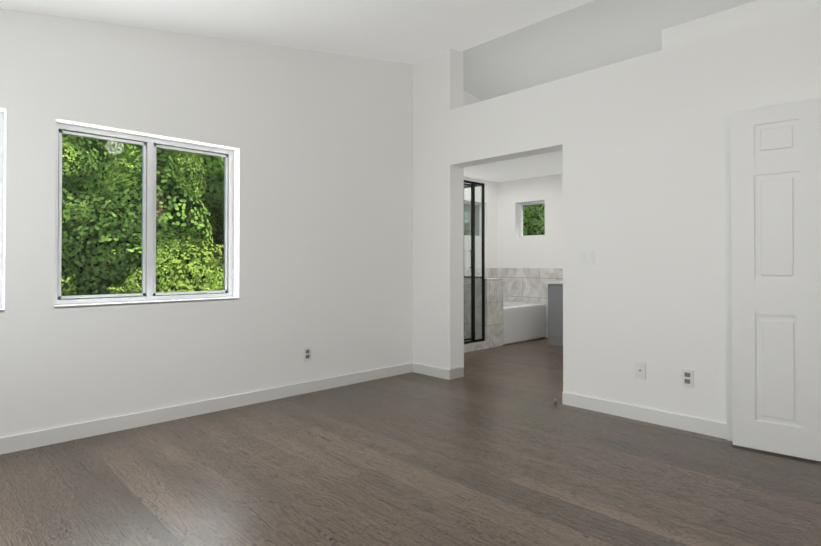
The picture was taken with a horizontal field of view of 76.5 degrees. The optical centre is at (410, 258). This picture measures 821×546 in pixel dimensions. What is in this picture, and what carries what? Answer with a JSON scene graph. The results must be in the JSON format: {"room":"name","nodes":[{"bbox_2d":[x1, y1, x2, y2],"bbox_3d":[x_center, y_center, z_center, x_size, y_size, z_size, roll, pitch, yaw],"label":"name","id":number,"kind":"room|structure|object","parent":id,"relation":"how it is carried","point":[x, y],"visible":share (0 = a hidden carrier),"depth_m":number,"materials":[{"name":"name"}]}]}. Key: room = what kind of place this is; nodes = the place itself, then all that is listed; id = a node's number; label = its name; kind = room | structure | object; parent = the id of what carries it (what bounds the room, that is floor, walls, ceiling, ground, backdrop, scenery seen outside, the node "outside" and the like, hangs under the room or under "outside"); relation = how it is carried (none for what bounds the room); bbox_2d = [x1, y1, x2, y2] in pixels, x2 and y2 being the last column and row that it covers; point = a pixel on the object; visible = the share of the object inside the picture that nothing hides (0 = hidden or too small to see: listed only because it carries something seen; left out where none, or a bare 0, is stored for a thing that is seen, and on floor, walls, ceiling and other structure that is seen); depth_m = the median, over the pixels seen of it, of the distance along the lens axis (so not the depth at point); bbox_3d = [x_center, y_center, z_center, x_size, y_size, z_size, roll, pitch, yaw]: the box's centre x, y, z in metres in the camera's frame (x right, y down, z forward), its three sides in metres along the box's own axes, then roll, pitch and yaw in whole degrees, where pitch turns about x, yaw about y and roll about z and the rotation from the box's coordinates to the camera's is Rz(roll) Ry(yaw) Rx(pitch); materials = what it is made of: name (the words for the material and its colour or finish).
{"room":"empty bedroom","nodes":[
{"label":"empty bedroom","id":0,"kind":"room"},
{"bbox_2d":[0,8,480,437],"bbox_3d":[-0.403,-0.538,5.126,7.750,3.400,0.200,1,-1,-44],"label":"wall","id":1,"kind":"structure","parent":0,"point":[319,144],"depth_m":4.02,"materials":[{"name":"white paint"}]},
{"bbox_2d":[0,112,3,307],"bbox_3d":[-2.696,-0.295,2.963,0.590,1.190,0.050,1,-1,-44],"label":"window","id":2,"kind":"structure","parent":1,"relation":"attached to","point":[1,184],"depth_m":3.14,"materials":[{"name":"white"}]},
{"bbox_2d":[0,297,238,311],"bbox_3d":[-2.117,0.306,3.404,2.045,0.021,0.110,1,-1,-44],"label":"window sill","id":3,"kind":"structure","parent":1,"relation":"attached to","point":[145,302],"depth_m":3.58,"materials":[{"name":"white"}]},
{"bbox_2d":[54,123,232,304],"bbox_3d":[-1.871,-0.284,3.757,1.210,1.175,0.050,1,-1,-44],"label":"window","id":4,"kind":"structure","parent":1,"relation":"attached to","point":[149,145],"depth_m":3.72,"materials":[{"name":"white"}]},
{"bbox_2d":[0,363,411,454],"bbox_3d":[-1.463,1.103,3.939,4.140,0.095,0.014,1,-1,-44],"label":"baseboard","id":5,"kind":"structure","parent":1,"relation":"attached to","point":[23,441],"depth_m":3.73,"materials":[{"name":"white"}]},
{"bbox_2d":[304,347,310,360],"bbox_3d":[-0.891,0.821,4.497,0.072,0.115,0.008,1,-1,-44],"label":"outlet","id":6,"kind":"object","parent":1,"relation":"attached to","point":[307,353],"visible":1,"depth_m":4.50,"materials":[{"name":"white plastic"}]},
{"bbox_2d":[0,0,593,181],"bbox_3d":[0.953,-1.767,3.730,7.750,0.938,6.650,1,-1,-44],"label":"ceiling","id":7,"kind":"structure","parent":0,"point":[409,31],"depth_m":4.02,"materials":[{"name":"white paint"}]},
{"bbox_2d":[0,338,820,545],"bbox_3d":[0.953,1.208,3.700,7.750,0.120,6.650,1,-1,-44],"label":"floor","id":8,"kind":"structure","parent":0,"point":[482,452],"depth_m":2.71,"materials":[{"name":"brown wood"}]},
{"bbox_2d":[464,341,486,352],"bbox_3d":[0.555,1.126,6.491,1.149,0.100,0.120,1,-1,-44],"label":"shower curb","id":9,"kind":"object","parent":8,"relation":"on","point":[475,346],"depth_m":6.68,"materials":[{"name":"stone"}]},
{"bbox_2d":[464,180,484,343],"bbox_3d":[0.293,0.038,6.775,1.145,2.079,0.883,1,-1,-44],"label":"shower enclosure","id":10,"kind":"object","parent":9,"relation":"on","point":[472,185],"visible":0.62,"depth_m":6.74,"materials":[{"name":"clear glass"}]},
{"bbox_2d":[503,301,544,344],"bbox_3d":[1.348,0.929,7.786,1.081,0.520,0.883,1,-1,-44],"label":"bathtub","id":11,"kind":"object","parent":8,"relation":"on","point":[523,321],"visible":0.35,"depth_m":7.45,"materials":[{"name":"white ceramic"}]},
{"bbox_2d":[548,284,562,345],"bbox_3d":[2.656,0.759,6.838,0.546,0.840,1.600,1,-1,-44],"label":"bathroom vanity","id":12,"kind":"object","parent":8,"relation":"on","point":[555,312],"depth_m":7.14,"materials":[{"name":"grey wood"}]},
{"bbox_2d":[546,280,562,283],"bbox_3d":[2.651,0.319,6.838,0.558,0.040,1.640,1,-1,-44],"label":"countertop","id":13,"kind":"structure","parent":12,"relation":"on","point":[555,281],"depth_m":7.15,"materials":[{"name":"white stone"}]},
{"bbox_2d":[464,176,497,267],"bbox_3d":[0.289,-0.113,7.552,3.380,2.600,0.200,1,-1,-44],"label":"wall","id":14,"kind":"structure","parent":0,"point":[491,224],"depth_m":8.35,"materials":[{"name":"white paint"}]},
{"bbox_2d":[464,201,480,237],"bbox_3d":[0.906,-0.617,8.200,0.600,0.560,0.050,1,-1,-44],"label":"bathroom window","id":15,"kind":"structure","parent":14,"relation":"in","point":[468,211],"depth_m":8.29,"materials":[{"name":"white"}]},
{"bbox_2d":[464,268,497,277],"bbox_3d":[1.040,0.667,8.118,1.099,1.050,0.014,1,-1,-44],"label":"wall tile","id":16,"kind":"structure","parent":14,"relation":"attached to","point":[491,272],"depth_m":8.29,"materials":[{"name":"tile"}]},
{"bbox_2d":[464,278,502,348],"bbox_3d":[0.825,0.724,7.297,0.350,0.920,0.900,1,-1,-44],"label":"tiled wall","id":17,"kind":"structure","parent":0,"point":[493,312],"depth_m":6.97,"materials":[{"name":"tile"}]},
{"bbox_2d":[498,174,562,267],"bbox_3d":[2.683,-0.115,7.359,0.200,2.600,3.400,1,-1,-44],"label":"wall","id":18,"kind":"structure","parent":0,"point":[516,251],"depth_m":8.07,"materials":[{"name":"white paint"}]},
{"bbox_2d":[498,268,562,337],"bbox_3d":[1.847,0.667,8.063,0.014,1.050,1.185,1,-1,-44],"label":"wall tile","id":19,"kind":"structure","parent":18,"relation":"attached to","point":[529,285],"depth_m":8.06,"materials":[{"name":"tile"}]},
{"bbox_2d":[519,201,544,237],"bbox_3d":[1.948,-0.617,8.177,0.050,0.560,0.530,1,-1,-44],"label":"bathroom window","id":20,"kind":"structure","parent":18,"relation":"in","point":[521,212],"depth_m":8.30,"materials":[{"name":"white"}]},
{"bbox_2d":[463,0,755,100],"bbox_3d":[3.032,-1.871,4.852,3.200,0.707,5.380,1,-1,-44],"label":"wall","id":21,"kind":"structure","parent":0,"point":[592,35],"depth_m":4.78,"materials":[{"name":"white paint"}]},
{"bbox_2d":[413,5,820,422],"bbox_3d":[1.891,-0.553,3.601,0.200,3.400,5.180,1,-1,-44],"label":"wall","id":22,"kind":"structure","parent":0,"point":[639,141],"depth_m":3.78,"materials":[{"name":"white paint"}]},
{"bbox_2d":[412,362,451,379],"bbox_3d":[0.208,1.115,5.178,0.014,0.095,0.490,1,-1,-44],"label":"baseboard","id":23,"kind":"structure","parent":22,"relation":"attached to","point":[438,372],"depth_m":5.17,"materials":[{"name":"white wood"}]},
{"bbox_2d":[452,367,463,377],"bbox_3d":[-0.089,1.121,5.794,0.014,0.095,1.790,1,-1,-44],"label":"baseboard","id":24,"kind":"structure","parent":22,"relation":"attached to","point":[459,370],"depth_m":5.10,"materials":[{"name":"white wood"}]},
{"bbox_2d":[579,250,593,264],"bbox_3d":[1.355,-0.009,4.002,0.009,0.115,0.118,1,-1,-44],"label":"light switch","id":25,"kind":"object","parent":22,"relation":"attached to","point":[586,257],"visible":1,"depth_m":4.00,"materials":[{"name":"white plastic"}]},
{"bbox_2d":[635,362,645,378],"bbox_3d":[1.633,0.793,3.701,0.014,0.115,0.072,1,-1,-44],"label":"outlet","id":26,"kind":"object","parent":22,"relation":"attached to","point":[640,370],"visible":1,"depth_m":3.70,"materials":[{"name":"white plastic"}]},
{"bbox_2d":[562,392,726,438],"bbox_3d":[1.613,1.101,3.719,0.014,0.095,1.160,1,-1,-44],"label":"baseboard","id":27,"kind":"structure","parent":22,"relation":"attached to","point":[692,424],"depth_m":3.65,"materials":[{"name":"white"}]},
{"bbox_2d":[682,369,693,386],"bbox_3d":[1.852,0.795,3.479,0.008,0.115,0.072,1,-1,-44],"label":"outlet","id":28,"kind":"object","parent":22,"relation":"attached to","point":[687,377],"visible":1,"depth_m":3.48,"materials":[{"name":"white plastic"}]},
{"bbox_2d":[725,115,732,440],"bbox_3d":[2.700,0.082,2.743,0.250,2.112,1.774,1,-1,-44],"label":"door frame","id":29,"kind":"structure","parent":22,"relation":"attached to","point":[729,429],"depth_m":3.28,"materials":[{"name":"white wood"}]},
{"bbox_2d":[731,98,820,460],"bbox_3d":[2.269,0.113,2.937,0.783,2.030,0.046,0,-1,40],"label":"door","id":30,"kind":"structure","parent":22,"relation":"in","point":[776,256],"depth_m":3.03,"materials":[{"name":"white paint"}]},
{"bbox_2d":[662,0,820,49],"bbox_3d":[2.327,-1.540,3.462,0.480,0.170,1.080,1,-1,-44],"label":"wall","id":31,"kind":"structure","parent":0,"point":[750,13],"depth_m":3.37,"materials":[{"name":"white paint"}]},
{"label":"outside","id":32,"kind":"structure","parent":0,"visible":0},
{"bbox_3d":[-6.799,4.332,7.066,80.000,0.300,80.000,1,-1,-44],"label":"ground","id":33,"kind":"structure","parent":32,"visible":0},
{"bbox_2d":[62,159,68,188],"bbox_3d":[-5.604,0.257,5.940,3.075,7.829,2.142,1,-1,-44],"label":"tree","id":34,"kind":"object","parent":33,"relation":"on","point":[65,175],"depth_m":6.97,"materials":[{"name":"green plant"}]},
{"bbox_2d":[62,134,216,290],"bbox_3d":[-8.204,-1.738,13.225,8.115,11.964,8.172,1,-1,-44],"label":"tree","id":35,"kind":"object","parent":33,"relation":"on","point":[116,148],"depth_m":11.44,"materials":[{"name":"green plant"}]},
{"bbox_2d":[58,134,223,299],"bbox_3d":[-4.650,-0.581,9.752,7.596,9.580,6.926,1,-1,-44],"label":"tree","id":36,"kind":"object","parent":33,"relation":"on","point":[76,257],"depth_m":7.28,"materials":[{"name":"green plant"}]},
{"bbox_2d":[106,146,223,272],"bbox_3d":[-3.590,-1.084,13.854,8.170,10.668,7.970,1,-1,-44],"label":"tree","id":37,"kind":"object","parent":33,"relation":"on","point":[220,235],"depth_m":13.02,"materials":[{"name":"green plant"}]},
{"bbox_2d":[107,235,223,297],"bbox_3d":[-3.282,1.905,7.212,1.795,4.558,2.391,1,-1,-44],"label":"tree","id":38,"kind":"object","parent":33,"relation":"on","point":[179,271],"depth_m":6.76,"materials":[{"name":"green plant"}]},
{"bbox_2d":[523,204,544,235],"bbox_3d":[0.849,-0.660,12.996,6.952,9.803,6.796,1,-1,-44],"label":"tree","id":39,"kind":"object","parent":33,"relation":"on","point":[530,218],"depth_m":10.65,"materials":[{"name":"green plant"}]},
{"bbox_2d":[523,203,544,235],"bbox_3d":[5.832,-0.586,11.478,7.141,9.623,7.250,1,-1,-44],"label":"tree","id":40,"kind":"object","parent":33,"relation":"on","point":[536,223],"depth_m":10.30,"materials":[{"name":"green plant"}]}
]}

